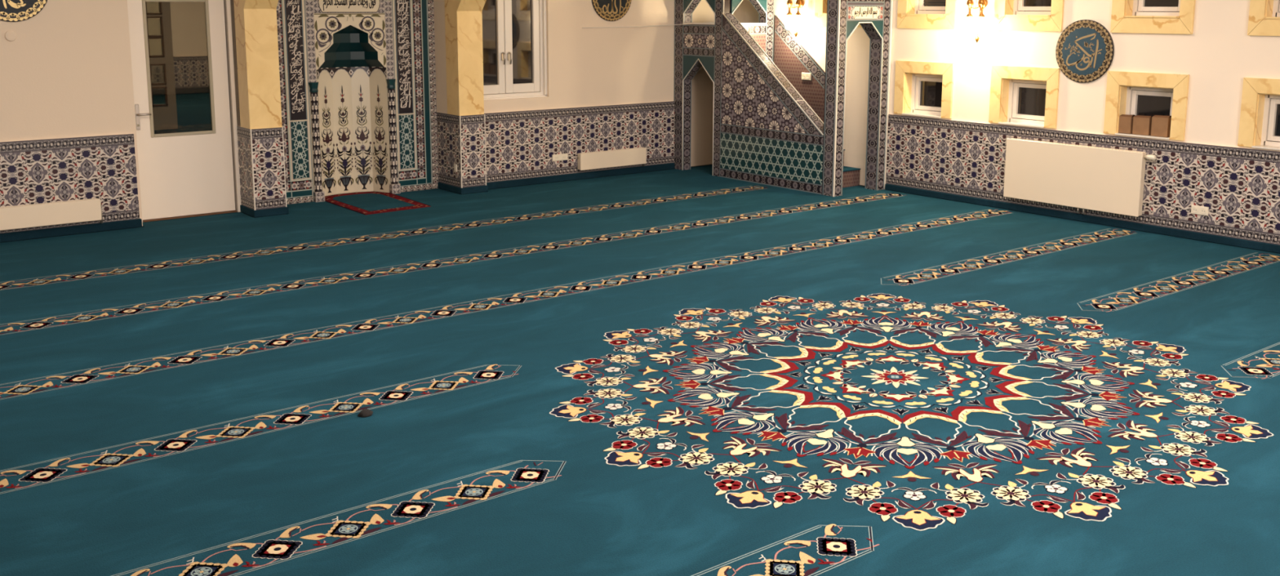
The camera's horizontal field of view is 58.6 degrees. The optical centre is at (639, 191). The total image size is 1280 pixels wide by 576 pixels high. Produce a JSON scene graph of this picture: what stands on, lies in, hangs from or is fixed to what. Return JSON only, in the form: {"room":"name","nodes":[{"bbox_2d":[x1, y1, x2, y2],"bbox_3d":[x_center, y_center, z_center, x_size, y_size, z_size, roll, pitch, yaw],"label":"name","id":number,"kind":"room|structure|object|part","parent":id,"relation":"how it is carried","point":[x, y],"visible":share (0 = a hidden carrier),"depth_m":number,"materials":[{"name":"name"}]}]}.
{"room":"mosque","nodes":[
{"label":"mosque","id":0,"kind":"room"},
{"bbox_2d":[0,0,714,226],"bbox_3d":[-4.086,-1.424,10.808,12.686,3.314,0.537,-7,12,-37],"label":"wall","id":1,"kind":"structure","parent":0,"point":[66,72],"depth_m":10.29,"materials":[{"name":"beige paint"}]},
{"bbox_2d":[4,31,16,40],"bbox_3d":[-5.286,-1.311,9.580,0.087,0.087,0.010,-7,12,-37],"label":"cover","id":2,"kind":"object","parent":1,"relation":"attached to","point":[9,35],"visible":1,"depth_m":9.58,"materials":[{"name":"beige paint"}]},
{"bbox_2d":[0,0,47,22],"bbox_3d":[-5.261,-1.721,9.529,0.594,0.594,0.018,-7,12,-37],"label":"roundel","id":3,"kind":"object","parent":1,"relation":"attached to","point":[11,11],"visible":1,"depth_m":9.59,"materials":[{"name":"black"}]},
{"bbox_2d":[0,198,102,231],"bbox_3d":[-5.319,0.235,9.742,1.351,0.235,0.097,-7,12,-37],"label":"radiator","id":4,"kind":"object","parent":1,"relation":"attached to","point":[14,217],"visible":1,"depth_m":9.85,"materials":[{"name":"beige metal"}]},
{"bbox_2d":[0,198,97,208],"bbox_3d":[-5.324,0.126,9.716,1.305,0.007,0.049,-7,12,-37],"label":"grille","id":5,"kind":"object","parent":4,"relation":"attached to","point":[92,201],"depth_m":9.90,"materials":[{"name":"white metal"}]},
{"bbox_2d":[0,133,139,233],"bbox_3d":[-6.753,0.135,8.650,5.554,0.785,0.030,-7,12,-37],"label":"tiled wainscot","id":6,"kind":"structure","parent":1,"relation":"attached to","point":[103,167],"depth_m":9.99,"materials":[{"name":"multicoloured tile"}]},
{"bbox_2d":[0,218,142,242],"bbox_3d":[-6.744,0.553,8.716,5.568,0.075,0.042,-7,12,-37],"label":"baseboard","id":7,"kind":"structure","parent":1,"relation":"attached to","point":[100,227],"depth_m":10.03,"materials":[{"name":"carpet"}]},
{"bbox_2d":[127,0,240,222],"bbox_3d":[-4.308,-0.859,10.787,1.034,2.206,0.191,-7,12,-37],"label":"door","id":8,"kind":"structure","parent":1,"relation":"in","point":[184,52],"depth_m":10.78,"materials":[{"name":"beige paint"}]},
{"bbox_3d":[-4.580,-0.690,10.519,0.128,0.238,0.065,-7,12,-37],"label":"handle","id":9,"kind":"part","parent":8,"relation":"part of","materials":[{"name":"silver metal"}]},
{"bbox_3d":[-4.329,-1.167,10.710,0.553,1.239,0.005,-7,12,-37],"label":"glass pane","id":10,"kind":"part","parent":8,"relation":"part of","materials":[{"name":"clear glass"}]},
{"bbox_2d":[276,0,438,204],"bbox_3d":[-3.055,-1.257,11.927,1.934,2.629,0.348,-7,12,-37],"label":"niche","id":11,"kind":"object","parent":1,"relation":"attached to","point":[357,77],"visible":0.94,"depth_m":12.10,"materials":[{"name":"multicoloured tile"}]},
{"bbox_3d":[-3.456,-1.605,11.412,0.183,1.777,0.002,-7,12,-37],"label":"script panel","id":12,"kind":"part","parent":11,"relation":"part of","materials":[{"name":"black tile"}]},
{"bbox_3d":[-3.458,-0.425,11.604,0.183,0.595,0.002,-7,12,-37],"label":"star panel","id":13,"kind":"part","parent":11,"relation":"part of","materials":[{"name":"teal tile"}]},
{"bbox_3d":[-2.985,-2.004,11.717,0.773,0.355,0.004,-7,12,-37],"label":"inscription panel","id":14,"kind":"part","parent":11,"relation":"part of","materials":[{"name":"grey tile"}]},
{"bbox_3d":[-2.986,-1.558,11.790,0.781,0.563,0.005,-7,12,-37],"label":"flower panel","id":15,"kind":"part","parent":11,"relation":"part of","materials":[{"name":"beige tile"}]},
{"bbox_2d":[319,25,383,68],"bbox_3d":[-3.075,-1.519,11.912,0.786,0.453,0.280,-7,12,-37],"label":"hood","id":16,"kind":"object","parent":11,"relation":"attached to","point":[340,46],"depth_m":11.94,"materials":[{"name":"teal tile"}]},
{"bbox_3d":[-2.518,-1.721,12.136,0.183,1.777,0.002,-7,12,-37],"label":"script panel","id":17,"kind":"part","parent":11,"relation":"part of","materials":[{"name":"black tile"}]},
{"bbox_3d":[-2.520,-0.541,12.328,0.183,0.595,0.002,-7,12,-37],"label":"star panel","id":18,"kind":"part","parent":11,"relation":"part of","materials":[{"name":"teal tile"}]},
{"bbox_2d":[481,0,546,100],"bbox_3d":[-1.504,-1.769,12.576,1.040,1.478,0.167,-7,12,-37],"label":"window","id":19,"kind":"structure","parent":1,"relation":"in","point":[514,32],"depth_m":12.69,"materials":[{"name":"white"}]},
{"bbox_3d":[-1.685,-1.759,12.446,0.282,1.194,0.005,-7,12,-37],"label":"glass pane","id":20,"kind":"part","parent":19,"relation":"part of","materials":[{"name":"black"}]},
{"bbox_3d":[-1.689,-1.748,12.442,0.451,1.362,0.063,-7,12,-37],"label":"sash","id":21,"kind":"part","parent":19,"relation":"part of","materials":[{"name":"white"}]},
{"bbox_3d":[-1.502,-1.471,12.558,0.028,0.135,0.060,-8,13,-42],"label":"handle","id":22,"kind":"part","parent":19,"relation":"part of","materials":[{"name":"silver metal"}]},
{"bbox_3d":[-1.438,-1.478,12.608,0.028,0.135,0.060,-8,13,-42],"label":"handle","id":23,"kind":"part","parent":19,"relation":"part of","materials":[{"name":"silver metal"}]},
{"bbox_3d":[-1.328,-1.793,12.721,0.451,1.362,0.063,-7,12,-37],"label":"sash","id":24,"kind":"part","parent":19,"relation":"part of","materials":[{"name":"white"}]},
{"bbox_3d":[-1.323,-1.804,12.725,0.282,1.194,0.005,-7,12,-37],"label":"glass pane","id":25,"kind":"part","parent":19,"relation":"part of","materials":[{"name":"black"}]},
{"bbox_2d":[551,153,568,161],"bbox_3d":[-0.923,-0.397,13.094,0.215,0.076,0.017,-7,12,-37],"label":"wall socket","id":26,"kind":"object","parent":1,"relation":"attached to","point":[562,157],"visible":1,"depth_m":13.09,"materials":[{"name":"beige plastic"}]},
{"bbox_2d":[484,101,675,182],"bbox_3d":[-0.665,-0.603,13.289,2.754,0.771,0.028,-7,12,-37],"label":"tiled wainscot","id":27,"kind":"structure","parent":1,"relation":"attached to","point":[520,144],"depth_m":13.15,"materials":[{"name":"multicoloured tile"}]},
{"bbox_2d":[486,163,674,189],"bbox_3d":[-0.659,-0.190,13.347,2.737,0.075,0.043,-7,12,-37],"label":"baseboard","id":28,"kind":"structure","parent":1,"relation":"attached to","point":[506,184],"depth_m":13.27,"materials":[{"name":"carpet"}]},
{"bbox_2d":[591,0,631,21],"bbox_3d":[-0.328,-2.281,13.281,0.578,0.578,0.018,-7,12,-37],"label":"roundel","id":29,"kind":"object","parent":1,"relation":"attached to","point":[607,10],"visible":1,"depth_m":13.29,"materials":[{"name":"black"}]},
{"bbox_2d":[577,146,646,170],"bbox_3d":[-0.326,-0.376,13.536,0.987,0.240,0.097,-7,12,-37],"label":"radiator","id":30,"kind":"object","parent":1,"relation":"attached to","point":[634,156],"visible":1,"depth_m":13.47,"materials":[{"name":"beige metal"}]},
{"bbox_2d":[580,146,642,153],"bbox_3d":[-0.331,-0.487,13.510,0.942,0.007,0.049,-7,12,-37],"label":"grille","id":31,"kind":"object","parent":30,"relation":"attached to","point":[634,150],"depth_m":13.57,"materials":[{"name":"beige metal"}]},
{"bbox_2d":[582,22,713,27],"bbox_3d":[0.097,-1.933,13.214,1.366,0.066,0.724,-7,12,-37],"label":"cable","id":32,"kind":"object","parent":1,"relation":"attached to","point":[708,22],"visible":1,"depth_m":13.52,"materials":[{"name":"beige plastic"}]},
{"bbox_2d":[0,164,1278,253],"bbox_3d":[-4.255,0.269,11.299,13.371,0.156,33.029,-7,12,-37],"label":"floor","id":33,"kind":"structure","parent":0,"point":[709,164],"depth_m":11.05,"materials":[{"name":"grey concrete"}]},
{"bbox_2d":[233,0,288,217],"bbox_3d":[-3.506,-1.398,10.662,0.336,3.312,0.914,-7,12,-37],"label":"pillar","id":34,"kind":"structure","parent":33,"relation":"on","point":[261,160],"depth_m":10.83,"materials":[{"name":"yellow stone"}]},
{"bbox_3d":[-3.665,0.170,11.120,0.336,0.069,0.403,-7,12,-37],"label":"skirting","id":35,"kind":"part","parent":34,"relation":"part of","materials":[{"name":"carpet"}]},
{"bbox_2d":[436,0,488,194],"bbox_3d":[-1.792,-1.624,12.069,0.329,3.312,1.051,-7,12,-37],"label":"pillar","id":36,"kind":"structure","parent":33,"relation":"on","point":[461,131],"depth_m":12.19,"materials":[{"name":"yellow stone"}]},
{"bbox_2d":[453,164,457,172],"bbox_3d":[-1.986,-0.258,12.273,0.017,0.080,0.051,-7,12,-37],"label":"wall socket","id":37,"kind":"object","parent":36,"relation":"attached to","point":[455,165],"visible":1,"depth_m":12.26,"materials":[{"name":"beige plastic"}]},
{"bbox_3d":[-1.950,-0.056,12.527,0.329,0.069,0.541,-7,12,-37],"label":"skirting","id":38,"kind":"part","parent":36,"relation":"part of","materials":[{"name":"carpet"}]},
{"bbox_2d":[0,164,1279,575],"bbox_3d":[0.671,1.214,5.022,12.638,0.017,16.274,-7,12,-37],"label":"carpet","id":39,"kind":"object","parent":33,"relation":"on","point":[694,371],"visible":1,"depth_m":5.97,"materials":[{"name":"carpet"}]},
{"bbox_2d":[357,408,373,417],"bbox_3d":[-1.353,1.089,5.629,0.076,0.030,0.052,-7,12,-37],"label":"clump","id":40,"kind":"object","parent":39,"relation":"on","point":[365,413],"visible":1,"depth_m":5.61,"materials":[{"name":"black"}]},
{"bbox_2d":[324,191,430,214],"bbox_3d":[-2.754,0.100,11.752,0.764,0.007,1.310,-7,12,-37],"label":"mat","id":41,"kind":"object","parent":39,"relation":"on","point":[367,202],"visible":0.99,"depth_m":11.70,"materials":[{"name":"red"}]},
{"bbox_2d":[673,0,893,196],"bbox_3d":[1.569,-1.484,13.198,0.853,2.686,2.683,-7,12,-37],"label":"pulpit","id":42,"kind":"object","parent":39,"relation":"on","point":[772,126],"visible":1,"depth_m":12.88,"materials":[{"name":"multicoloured tile"}]},
{"bbox_3d":[0.746,-1.318,13.711,0.144,2.189,0.574,-7,12,-37],"label":"arch trim","id":43,"kind":"part","parent":42,"relation":"part of","materials":[{"name":"beige"}]},
{"bbox_3d":[0.912,-1.512,13.364,0.003,2.686,0.131,-7,12,-37],"label":"turret post","id":44,"kind":"part","parent":42,"relation":"part of","materials":[{"name":"black tile"}]},
{"bbox_3d":[1.249,-2.183,13.485,0.588,0.406,0.139,-7,12,-37],"label":"arch trim","id":45,"kind":"part","parent":42,"relation":"part of","materials":[{"name":"beige"}]},
{"bbox_3d":[1.290,-1.604,13.539,0.560,0.526,0.002,-7,12,-37],"label":"damask panel","id":46,"kind":"part","parent":42,"relation":"part of","materials":[{"name":"brown tile"}]},
{"bbox_3d":[1.382,-1.257,12.797,0.002,1.093,1.393,-7,12,-37],"label":"wheel lattice panel","id":47,"kind":"part","parent":42,"relation":"part of","materials":[{"name":"grey tile"}]},
{"bbox_3d":[1.453,-0.386,12.845,0.002,0.417,1.629,-7,12,-37],"label":"star lattice panel","id":48,"kind":"part","parent":42,"relation":"part of","materials":[{"name":"teal tile"}]},
{"bbox_3d":[1.510,-1.722,12.671,0.156,2.046,1.636,-7,12,-37],"label":"edge trim","id":49,"kind":"part","parent":42,"relation":"part of","materials":[{"name":"beige tile"}]},
{"bbox_2d":[801,72,811,79],"bbox_3d":[1.948,-1.355,13.368,0.017,0.086,0.149,-7,12,-37],"label":"wall socket","id":50,"kind":"object","parent":42,"relation":"attached to","point":[805,76],"visible":1,"depth_m":13.36,"materials":[{"name":"beige plastic"}]},
{"bbox_3d":[2.061,-1.289,12.010,0.126,2.686,0.165,-7,12,-37],"label":"portal post","id":51,"kind":"part","parent":42,"relation":"part of","materials":[{"name":"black tile"}]},
{"bbox_3d":[2.331,-1.324,12.228,0.814,2.686,0.171,-7,12,-37],"label":"portal frame","id":52,"kind":"part","parent":42,"relation":"part of","materials":[{"name":"black tile"}]},
{"bbox_3d":[2.382,-1.316,12.175,0.841,2.686,0.046,-7,12,-37],"label":"edge trim","id":53,"kind":"part","parent":42,"relation":"part of","materials":[{"name":"beige"}]},
{"bbox_3d":[2.388,-1.959,12.054,0.574,0.291,0.005,-7,12,-37],"label":"inscription panel","id":54,"kind":"part","parent":42,"relation":"part of","materials":[{"name":"grey tile"}]},
{"bbox_2d":[733,0,1279,186],"bbox_3d":[5.947,-1.034,8.540,0.297,3.314,16.514,-7,12,-37],"label":"wall","id":55,"kind":"structure","parent":0,"point":[1220,52],"depth_m":10.72,"materials":[{"name":"beige paint"}]},
{"bbox_2d":[784,0,804,36],"bbox_3d":[1.819,-2.105,13.333,0.171,0.589,0.254,-7,12,-37],"label":"wall lamp","id":56,"kind":"object","parent":55,"relation":"attached to","point":[789,23],"visible":1,"depth_m":13.33,"materials":[{"name":"white glass"}]},
{"bbox_3d":[1.752,-1.989,13.391,0.114,0.174,0.113,-7,12,-37],"label":"lamp shade","id":57,"kind":"part","parent":56,"relation":"part of","materials":[{"name":"beige glass"}]},
{"bbox_3d":[1.839,-1.971,13.281,0.114,0.174,0.113,-7,12,-37],"label":"lamp shade","id":58,"kind":"part","parent":56,"relation":"part of","materials":[{"name":"beige glass"}]},
{"bbox_3d":[1.873,-2.210,13.359,0.034,0.114,0.114,-7,12,-37],"label":"wall plate","id":59,"kind":"part","parent":56,"relation":"part of","materials":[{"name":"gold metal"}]},
{"bbox_2d":[814,0,862,26],"bbox_3d":[2.327,-2.228,12.921,0.217,0.708,0.745,-7,12,-37],"label":"window","id":60,"kind":"structure","parent":55,"relation":"in","point":[820,19],"depth_m":13.11,"materials":[{"name":"yellow stone"}]},
{"bbox_2d":[893,60,954,118],"bbox_3d":[3.068,-1.098,12.141,0.217,0.574,0.745,-7,12,-37],"label":"window","id":61,"kind":"structure","parent":55,"relation":"in","point":[927,91],"depth_m":12.21,"materials":[{"name":"yellow stone"}]},
{"bbox_3d":[3.041,-0.818,12.165,0.149,0.014,0.504,-7,12,-37],"label":"sill","id":62,"kind":"part","parent":61,"relation":"part of","materials":[{"name":"beige stone"}]},
{"bbox_3d":[3.122,-1.047,12.192,0.080,0.429,0.486,-7,12,-37],"label":"frame","id":63,"kind":"part","parent":61,"relation":"part of","materials":[{"name":"white plastic"}]},
{"bbox_3d":[3.129,-1.047,12.197,0.063,0.351,0.408,-7,12,-37],"label":"sash","id":64,"kind":"part","parent":61,"relation":"part of","materials":[{"name":"white plastic"}]},
{"bbox_3d":[3.133,-1.048,12.201,0.005,0.278,0.335,-7,12,-37],"label":"glass pane","id":65,"kind":"part","parent":61,"relation":"part of","materials":[{"name":"black glass"}]},
{"bbox_2d":[897,0,956,29],"bbox_3d":[3.070,-2.074,11.982,0.217,0.708,0.745,-7,12,-37],"label":"window","id":66,"kind":"structure","parent":55,"relation":"in","point":[920,19],"depth_m":12.03,"materials":[{"name":"yellow stone"}]},
{"bbox_3d":[3.043,-1.865,11.995,0.149,0.014,0.504,-7,12,-37],"label":"sill","id":67,"kind":"part","parent":66,"relation":"part of","materials":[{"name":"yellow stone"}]},
{"bbox_3d":[3.124,-2.091,12.022,0.080,0.423,0.486,-7,12,-37],"label":"frame","id":68,"kind":"part","parent":66,"relation":"part of","materials":[{"name":"white plastic"}]},
{"bbox_3d":[3.131,-2.091,12.027,0.063,0.345,0.408,-7,12,-37],"label":"sash","id":69,"kind":"part","parent":66,"relation":"part of","materials":[{"name":"white plastic"}]},
{"bbox_3d":[3.135,-2.092,12.030,0.005,0.272,0.335,-7,12,-37],"label":"glass pane","id":70,"kind":"part","parent":66,"relation":"part of","materials":[{"name":"black glass"}]},
{"bbox_2d":[963,0,987,42],"bbox_3d":[3.366,-1.783,11.378,0.171,0.589,0.254,-7,12,-37],"label":"wall lamp","id":71,"kind":"object","parent":55,"relation":"attached to","point":[980,27],"visible":1,"depth_m":11.38,"materials":[{"name":"white glass"}]},
{"bbox_3d":[3.300,-1.667,11.435,0.114,0.174,0.113,-7,12,-37],"label":"lamp shade","id":72,"kind":"part","parent":71,"relation":"part of","materials":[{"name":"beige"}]},
{"bbox_3d":[3.387,-1.649,11.325,0.114,0.174,0.112,-7,12,-37],"label":"lamp shade","id":73,"kind":"part","parent":71,"relation":"part of","materials":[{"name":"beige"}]},
{"bbox_3d":[3.420,-1.888,11.403,0.034,0.114,0.114,-7,12,-37],"label":"wall plate","id":74,"kind":"part","parent":71,"relation":"part of","materials":[{"name":"gold metal"}]},
{"bbox_2d":[988,65,1060,128],"bbox_3d":[3.814,-0.943,11.199,0.217,0.574,0.745,-7,12,-37],"label":"window","id":75,"kind":"structure","parent":55,"relation":"in","point":[1028,96],"depth_m":11.26,"materials":[{"name":"yellow stone"}]},
{"bbox_3d":[3.786,-0.663,11.223,0.149,0.014,0.504,-7,12,-37],"label":"sill","id":76,"kind":"part","parent":75,"relation":"part of","materials":[{"name":"beige stone"}]},
{"bbox_3d":[3.868,-0.891,11.250,0.080,0.429,0.486,-7,12,-37],"label":"frame","id":77,"kind":"part","parent":75,"relation":"part of","materials":[{"name":"white plastic"}]},
{"bbox_3d":[3.874,-0.892,11.255,0.063,0.351,0.408,-7,12,-37],"label":"sash","id":78,"kind":"part","parent":75,"relation":"part of","materials":[{"name":"white plastic"}]},
{"bbox_3d":[3.878,-0.893,11.258,0.005,0.278,0.335,-7,12,-37],"label":"glass pane","id":79,"kind":"part","parent":75,"relation":"part of","materials":[{"name":"black glass"}]},
{"bbox_2d":[993,0,1064,31],"bbox_3d":[3.816,-1.919,11.040,0.217,0.708,0.745,-7,12,-37],"label":"window","id":80,"kind":"structure","parent":55,"relation":"in","point":[1015,19],"depth_m":11.08,"materials":[{"name":"yellow stone"}]},
{"bbox_3d":[3.788,-1.710,11.052,0.149,0.014,0.504,-7,12,-37],"label":"sill","id":81,"kind":"part","parent":80,"relation":"part of","materials":[{"name":"yellow stone"}]},
{"bbox_3d":[3.870,-1.935,11.080,0.080,0.423,0.486,-7,12,-37],"label":"frame","id":82,"kind":"part","parent":80,"relation":"part of","materials":[{"name":"white plastic"}]},
{"bbox_3d":[3.877,-1.936,11.085,0.063,0.345,0.408,-7,12,-37],"label":"sash","id":83,"kind":"part","parent":80,"relation":"part of","materials":[{"name":"white plastic"}]},
{"bbox_3d":[3.881,-1.937,11.088,0.005,0.272,0.335,-7,12,-37],"label":"glass pane","id":84,"kind":"part","parent":80,"relation":"part of","materials":[{"name":"black glass"}]},
{"bbox_2d":[1003,137,1156,217],"bbox_3d":[4.106,-0.114,10.728,0.104,0.654,1.497,-7,12,-37],"label":"radiator","id":85,"kind":"object","parent":55,"relation":"attached to","point":[1104,180],"visible":1,"depth_m":10.67,"materials":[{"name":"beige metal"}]},
{"bbox_2d":[1012,137,1145,152],"bbox_3d":[4.075,-0.437,10.713,0.070,0.007,1.360,-7,12,-37],"label":"grille","id":86,"kind":"object","parent":85,"relation":"attached to","point":[1018,141],"depth_m":10.72,"materials":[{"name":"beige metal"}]},
{"bbox_3d":[4.532,-0.307,10.135,0.048,0.047,0.101,-7,12,-37],"label":"valve knob","id":87,"kind":"part","parent":85,"relation":"part of","materials":[{"name":"beige plastic"}]},
{"bbox_2d":[884,183,1279,253],"bbox_3d":[4.870,0.390,9.884,0.042,0.066,6.994,-7,12,-37],"label":"baseboard","id":88,"kind":"structure","parent":55,"relation":"attached to","point":[1248,244],"depth_m":10.63,"materials":[{"name":"carpet"}]},
{"bbox_2d":[885,114,1279,244],"bbox_3d":[4.878,-0.021,9.823,0.028,0.771,6.994,-7,12,-37],"label":"tiled wainscot","id":89,"kind":"structure","parent":55,"relation":"attached to","point":[1240,187],"depth_m":10.22,"materials":[{"name":"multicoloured tile"}]},
{"bbox_2d":[1055,19,1114,82],"bbox_3d":[4.126,-1.307,10.595,0.018,0.583,0.583,-7,12,-37],"label":"roundel","id":90,"kind":"object","parent":55,"relation":"attached to","point":[1085,49],"visible":1,"depth_m":10.58,"materials":[{"name":"blue"}]},
{"bbox_2d":[1103,71,1189,140],"bbox_3d":[4.577,-0.784,10.235,0.217,0.574,0.745,-7,12,-37],"label":"window","id":91,"kind":"structure","parent":55,"relation":"in","point":[1144,94],"depth_m":10.25,"materials":[{"name":"yellow stone"}]},
{"bbox_2d":[1118,114,1135,133],"bbox_3d":[4.442,-0.621,10.393,0.097,0.173,0.114,-7,12,-37],"label":"cardboard box","id":92,"kind":"object","parent":91,"relation":"on","point":[1125,125],"visible":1,"depth_m":10.36,"materials":[{"name":"brown cardboard"}]},
{"bbox_2d":[1132,115,1152,135],"bbox_3d":[4.539,-0.604,10.279,0.097,0.175,0.152,-7,12,-37],"label":"cardboard box","id":93,"kind":"object","parent":91,"relation":"on","point":[1142,125],"visible":0.89,"depth_m":10.24,"materials":[{"name":"brown cardboard"}]},
{"bbox_3d":[4.549,-0.504,10.259,0.149,0.014,0.504,-7,12,-37],"label":"sill","id":94,"kind":"part","parent":91,"relation":"part of","materials":[{"name":"beige"}]},
{"bbox_3d":[4.631,-0.733,10.286,0.080,0.429,0.486,-7,12,-37],"label":"frame","id":95,"kind":"part","parent":91,"relation":"part of","materials":[{"name":"white plastic"}]},
{"bbox_3d":[4.638,-0.733,10.291,0.063,0.351,0.408,-7,12,-37],"label":"sash","id":96,"kind":"part","parent":91,"relation":"part of","materials":[{"name":"white plastic"}]},
{"bbox_3d":[4.642,-0.734,10.294,0.005,0.278,0.335,-7,12,-37],"label":"glass pane","id":97,"kind":"part","parent":91,"relation":"part of","materials":[{"name":"black glass"}]},
{"bbox_2d":[1151,115,1171,137],"bbox_3d":[4.643,-0.588,10.138,0.097,0.190,0.149,-7,12,-37],"label":"cardboard box","id":98,"kind":"object","parent":91,"relation":"on","point":[1161,125],"visible":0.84,"depth_m":10.10,"materials":[{"name":"brown cardboard"}]},
{"bbox_2d":[1110,0,1195,34],"bbox_3d":[4.579,-1.760,10.075,0.217,0.708,0.745,-7,12,-37],"label":"window","id":99,"kind":"structure","parent":55,"relation":"in","point":[1142,16],"depth_m":10.11,"materials":[{"name":"yellow stone"}]},
{"bbox_3d":[4.551,-1.551,10.088,0.149,0.014,0.504,-7,12,-37],"label":"sill","id":100,"kind":"part","parent":99,"relation":"part of","materials":[{"name":"yellow stone"}]},
{"bbox_3d":[4.633,-1.776,10.115,0.080,0.423,0.486,-7,12,-37],"label":"frame","id":101,"kind":"part","parent":99,"relation":"part of","materials":[{"name":"white plastic"}]},
{"bbox_3d":[4.640,-1.777,10.121,0.063,0.345,0.408,-7,12,-37],"label":"sash","id":102,"kind":"part","parent":99,"relation":"part of","materials":[{"name":"white plastic"}]},
{"bbox_3d":[4.644,-1.778,10.124,0.005,0.272,0.335,-7,12,-37],"label":"glass pane","id":103,"kind":"part","parent":99,"relation":"part of","materials":[{"name":"black glass"}]},
{"bbox_2d":[1191,204,1208,216],"bbox_3d":[4.841,0.161,9.868,0.017,0.075,0.149,-7,12,-37],"label":"wall socket","id":104,"kind":"object","parent":55,"relation":"attached to","point":[1197,210],"visible":1,"depth_m":9.86,"materials":[{"name":"beige plastic"}]},
{"bbox_2d":[1192,207,1197,212],"bbox_3d":[4.813,0.157,9.892,0.003,0.045,0.045,-7,12,-37],"label":"outlet","id":105,"kind":"object","parent":104,"relation":"attached to","point":[1194,209],"depth_m":9.89,"materials":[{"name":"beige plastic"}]},
{"bbox_2d":[1200,208,1205,213],"bbox_3d":[4.858,0.167,9.835,0.003,0.045,0.045,-7,12,-37],"label":"outlet","id":106,"kind":"object","parent":104,"relation":"attached to","point":[1202,211],"depth_m":9.84,"materials":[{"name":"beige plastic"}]},
{"bbox_2d":[1237,77,1279,150],"bbox_3d":[5.321,-0.629,9.294,0.217,0.574,0.745,-7,12,-37],"label":"window","id":107,"kind":"structure","parent":55,"relation":"in","point":[1266,135],"depth_m":9.47,"materials":[{"name":"yellow stone"}]},
{"bbox_3d":[5.293,-0.349,9.318,0.149,0.014,0.504,-7,12,-37],"label":"sill","id":108,"kind":"part","parent":107,"relation":"part of","materials":[{"name":"beige stone"}]},
{"bbox_3d":[5.375,-0.578,9.345,0.080,0.429,0.486,-7,12,-37],"label":"frame","id":109,"kind":"part","parent":107,"relation":"part of","materials":[{"name":"white plastic"}]},
{"bbox_3d":[5.382,-0.579,9.351,0.063,0.351,0.408,-7,12,-37],"label":"sash","id":110,"kind":"part","parent":107,"relation":"part of","materials":[{"name":"white plastic"}]},
{"bbox_3d":[5.386,-0.579,9.354,0.005,0.278,0.335,-7,12,-37],"label":"glass pane","id":111,"kind":"part","parent":107,"relation":"part of","materials":[{"name":"black glass"}]},
{"bbox_2d":[1247,0,1279,35],"bbox_3d":[5.323,-1.605,9.135,0.217,0.708,0.745,-7,12,-37],"label":"window","id":112,"kind":"structure","parent":55,"relation":"in","point":[1264,20],"depth_m":9.33,"materials":[{"name":"yellow stone"}]},
{"bbox_3d":[5.295,-1.396,9.148,0.149,0.014,0.504,-7,12,-37],"label":"sill","id":113,"kind":"part","parent":112,"relation":"part of","materials":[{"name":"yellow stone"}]},
{"bbox_3d":[5.377,-1.622,9.175,0.080,0.423,0.486,-7,12,-37],"label":"frame","id":114,"kind":"part","parent":112,"relation":"part of","materials":[{"name":"white plastic"}]}
]}

